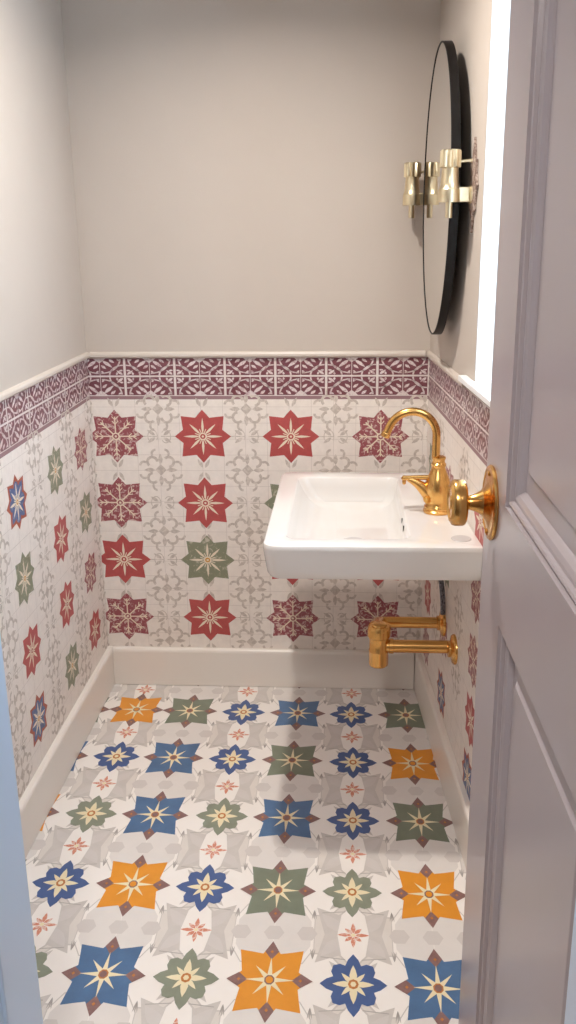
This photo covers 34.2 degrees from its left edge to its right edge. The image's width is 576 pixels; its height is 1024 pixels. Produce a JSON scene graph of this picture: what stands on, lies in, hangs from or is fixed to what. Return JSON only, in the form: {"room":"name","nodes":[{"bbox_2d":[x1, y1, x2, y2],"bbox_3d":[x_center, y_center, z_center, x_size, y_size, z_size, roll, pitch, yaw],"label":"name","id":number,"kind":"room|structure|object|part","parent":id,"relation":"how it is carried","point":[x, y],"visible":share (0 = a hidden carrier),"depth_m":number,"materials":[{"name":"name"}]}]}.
{"room":"bathroom","nodes":[
{"label":"bathroom","id":0,"kind":"room"},
{"bbox_2d":[0,0,107,799],"bbox_3d":[-0.770,-0.269,2.089,0.121,2.620,1.930,0,17,4],"label":"wall","id":1,"kind":"structure","parent":0,"point":[53,624],"depth_m":2.57,"materials":[{"name":"paint"}]},
{"bbox_2d":[0,352,89,401],"bbox_3d":[-0.700,-0.247,2.159,0.011,0.019,1.800,0,17,4],"label":"trim","id":2,"kind":"structure","parent":1,"relation":"attached to","point":[22,386],"depth_m":2.55,"materials":[{"name":"beige"}]},
{"bbox_2d":[19,646,114,857],"bbox_3d":[-0.683,0.802,2.476,0.019,0.139,1.800,0,17,4],"label":"baseboard","id":3,"kind":"structure","parent":1,"relation":"attached to","point":[44,787],"depth_m":2.74,"materials":[{"name":"beige wood"}]},
{"bbox_2d":[25,684,465,1023],"bbox_3d":[-0.065,0.977,2.290,1.520,0.102,2.420,0,17,4],"label":"floor","id":4,"kind":"structure","parent":0,"point":[205,854],"depth_m":2.37,"materials":[{"name":"tile"}]},
{"bbox_2d":[60,0,440,686],"bbox_3d":[-0.009,-0.562,3.023,1.520,2.620,0.121,0,17,4],"label":"wall","id":5,"kind":"structure","parent":0,"point":[238,165],"depth_m":2.92,"materials":[{"name":"paint"}]},
{"bbox_2d":[89,350,425,357],"bbox_3d":[-0.102,-0.502,2.978,1.074,0.019,0.011,0,17,4],"label":"trim","id":6,"kind":"structure","parent":5,"relation":"attached to","point":[391,353],"depth_m":2.98,"materials":[{"name":"beige"}]},
{"bbox_2d":[113,646,413,688],"bbox_3d":[-0.090,0.548,3.292,1.058,0.139,0.019,0,17,4],"label":"baseboard","id":7,"kind":"structure","parent":5,"relation":"attached to","point":[205,666],"depth_m":3.28,"materials":[{"name":"beige wood"}]},
{"bbox_2d":[421,0,491,800],"bbox_3d":[0.538,-0.224,1.885,0.171,2.620,2.400,-1,17,0],"label":"wall","id":8,"kind":"structure","parent":0,"point":[462,418],"depth_m":2.39,"materials":[{"name":"paint"}]},
{"bbox_2d":[263,472,482,580],"bbox_3d":[0.219,0.020,2.553,0.520,0.090,0.713,0,17,4],"label":"basin","id":9,"kind":"object","parent":8,"relation":"attached to","point":[322,525],"visible":0.94,"depth_m":2.35,"materials":[{"name":"white ceramic"}]},
{"bbox_2d":[381,407,449,515],"bbox_3d":[0.334,-0.134,2.427,0.188,0.278,0.073,0,17,4],"label":"tap","id":10,"kind":"object","parent":9,"relation":"on","point":[433,491],"visible":0.98,"depth_m":2.41,"materials":[{"name":"gold metal"}]},
{"bbox_3d":[0.318,-0.205,2.406,0.149,0.130,0.021,0,17,4],"label":"spout","id":11,"kind":"part","parent":10,"relation":"part of","materials":[{"name":"gold metal"}]},
{"bbox_3d":[0.338,-0.085,2.442,0.084,0.028,0.015,0,17,4],"label":"lever","id":12,"kind":"part","parent":10,"relation":"part of","materials":[{"name":"gold metal"}]},
{"bbox_2d":[438,580,445,614],"bbox_3d":[0.433,0.141,2.785,0.022,0.253,0.254,-2,17,-5],"label":"supply hose","id":13,"kind":"object","parent":9,"relation":"hanging from","point":[441,582],"visible":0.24,"depth_m":2.70,"materials":[{"name":"grey metal"}]},
{"bbox_2d":[367,613,457,668],"bbox_3d":[0.346,0.345,2.665,0.243,0.127,0.267,0,17,4],"label":"trap","id":14,"kind":"object","parent":8,"relation":"attached to","point":[381,644],"visible":0.97,"depth_m":2.58,"materials":[{"name":"gold metal"}]},
{"bbox_2d":[369,638,388,668],"bbox_3d":[0.253,0.387,2.604,0.056,0.086,0.056,0,17,4],"label":"trap","id":15,"kind":"object","parent":14,"relation":"on","point":[378,647],"depth_m":2.58,"materials":[{"name":"gold metal"}]},
{"bbox_2d":[403,162,423,217],"bbox_3d":[0.389,-0.940,2.745,0.104,0.216,0.099,-1,17,0],"label":"wall lamp","id":16,"kind":"object","parent":8,"relation":"attached to","point":[412,196],"visible":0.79,"depth_m":2.72,"materials":[{"name":"gold metal"}]},
{"bbox_3d":[0.365,-0.888,2.761,0.017,0.037,0.017,-1,17,0],"label":"rod","id":17,"kind":"part","parent":16,"relation":"part of","materials":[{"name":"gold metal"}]},
{"bbox_2d":[423,40,460,334],"bbox_3d":[0.417,-0.843,2.478,0.052,0.734,0.452,-1,17,0],"label":"wall mirror","id":18,"kind":"object","parent":8,"relation":"attached to","point":[440,232],"visible":0.95,"depth_m":2.43,"materials":[{"name":"black mirror"}]},
{"bbox_2d":[414,653,469,867],"bbox_3d":[0.457,0.874,2.191,0.019,0.139,2.250,-1,17,0],"label":"baseboard","id":19,"kind":"structure","parent":8,"relation":"attached to","point":[455,793],"depth_m":2.68,"materials":[{"name":"beige"}]},
{"bbox_2d":[426,350,465,387],"bbox_3d":[0.443,-0.412,2.658,0.011,0.019,0.611,-1,17,0],"label":"trim","id":20,"kind":"structure","parent":8,"relation":"attached to","point":[448,370],"depth_m":2.63,"materials":[{"name":"beige"}]},
{"bbox_2d":[438,137,478,232],"bbox_3d":[0.402,-0.778,2.228,0.086,0.216,0.099,-1,17,0],"label":"wall lamp","id":21,"kind":"object","parent":8,"relation":"attached to","point":[450,191],"visible":1,"depth_m":2.21,"materials":[{"name":"gold metal"}]},
{"bbox_3d":[0.386,-0.725,2.244,0.017,0.037,0.017,-1,17,0],"label":"rod","id":22,"kind":"part","parent":21,"relation":"part of","materials":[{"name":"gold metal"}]},
{"bbox_3d":[0.422,-0.832,2.212,0.043,0.020,0.020,-1,17,0],"label":"arm","id":23,"kind":"part","parent":21,"relation":"part of","materials":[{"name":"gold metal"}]},
{"bbox_3d":[0.441,-0.778,2.229,0.008,0.216,0.099,-1,17,0],"label":"plate","id":24,"kind":"part","parent":21,"relation":"part of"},
{"bbox_2d":[458,0,510,406],"bbox_3d":[0.519,-0.689,1.806,0.187,1.003,0.858,-1,17,0],"label":"window","id":25,"kind":"structure","parent":8,"relation":"in","point":[500,23],"depth_m":2.13,"materials":[{"name":"white"}]},
{"bbox_3d":[0.500,-0.216,1.949,0.136,0.014,0.858,-1,17,0],"label":"sill","id":26,"kind":"part","parent":25,"relation":"part of","materials":[{"name":"white"}]},
{"bbox_3d":[-0.217,0.042,1.210,1.340,2.520,0.120,0,17,4],"label":"wall","id":27,"kind":"structure","parent":0,"visible":0},
{"bbox_2d":[0,992,3,1023],"bbox_3d":[-0.465,0.044,1.143,0.079,2.360,0.040,0,17,4],"label":"trim","id":28,"kind":"structure","parent":27,"relation":"attached to","point":[1,1008],"depth_m":1.36,"materials":[{"name":"blue paint"}]},
{"bbox_2d":[0,635,42,1023],"bbox_3d":[-0.429,0.041,1.223,0.030,2.320,0.129,0,17,4],"label":"trim","id":29,"kind":"structure","parent":27,"relation":"attached to","point":[19,983],"depth_m":1.38,"materials":[{"name":"blue paint"}]},
{"bbox_3d":[0.957,0.391,-0.163,1.180,2.620,2.000,0,17,4],"label":"wall","id":30,"kind":"structure","parent":0,"visible":0},
{"bbox_2d":[447,0,575,1023],"bbox_3d":[0.301,0.187,1.194,0.108,2.020,0.830,0,17,2],"label":"door","id":31,"kind":"structure","parent":30,"relation":"in","point":[520,889],"depth_m":1.27,"materials":[{"name":"grey paint"}]},
{"bbox_3d":[0.286,-0.015,1.502,0.055,0.075,0.075,0,17,4],"label":"knob","id":32,"kind":"part","parent":31,"relation":"part of","materials":[{"name":"gold metal"}]},
{"bbox_3d":[0.332,0.620,1.319,0.022,0.777,0.500,0,17,2],"label":"panel moulding","id":33,"kind":"part","parent":31,"relation":"part of","materials":[{"name":"grey paint"}]},
{"bbox_3d":[0.340,0.620,1.319,0.006,0.705,0.428,0,17,2],"label":"raised panel","id":34,"kind":"part","parent":31,"relation":"part of","materials":[{"name":"grey paint"}]},
{"bbox_3d":[0.320,-0.309,1.038,0.022,0.781,0.500,0,17,2],"label":"panel moulding","id":35,"kind":"part","parent":31,"relation":"part of","materials":[{"name":"grey paint"}]},
{"bbox_3d":[0.328,-0.309,1.038,0.006,0.709,0.428,0,17,2],"label":"raised panel","id":36,"kind":"part","parent":31,"relation":"part of","materials":[{"name":"grey paint"}]},
{"bbox_2d":[564,901,575,1023],"bbox_3d":[0.373,0.265,0.724,0.260,2.160,0.095,0,17,4],"label":"trim","id":37,"kind":"structure","parent":30,"relation":"attached to","point":[570,1011],"depth_m":0.81,"materials":[{"name":"blue paint"}]}
]}

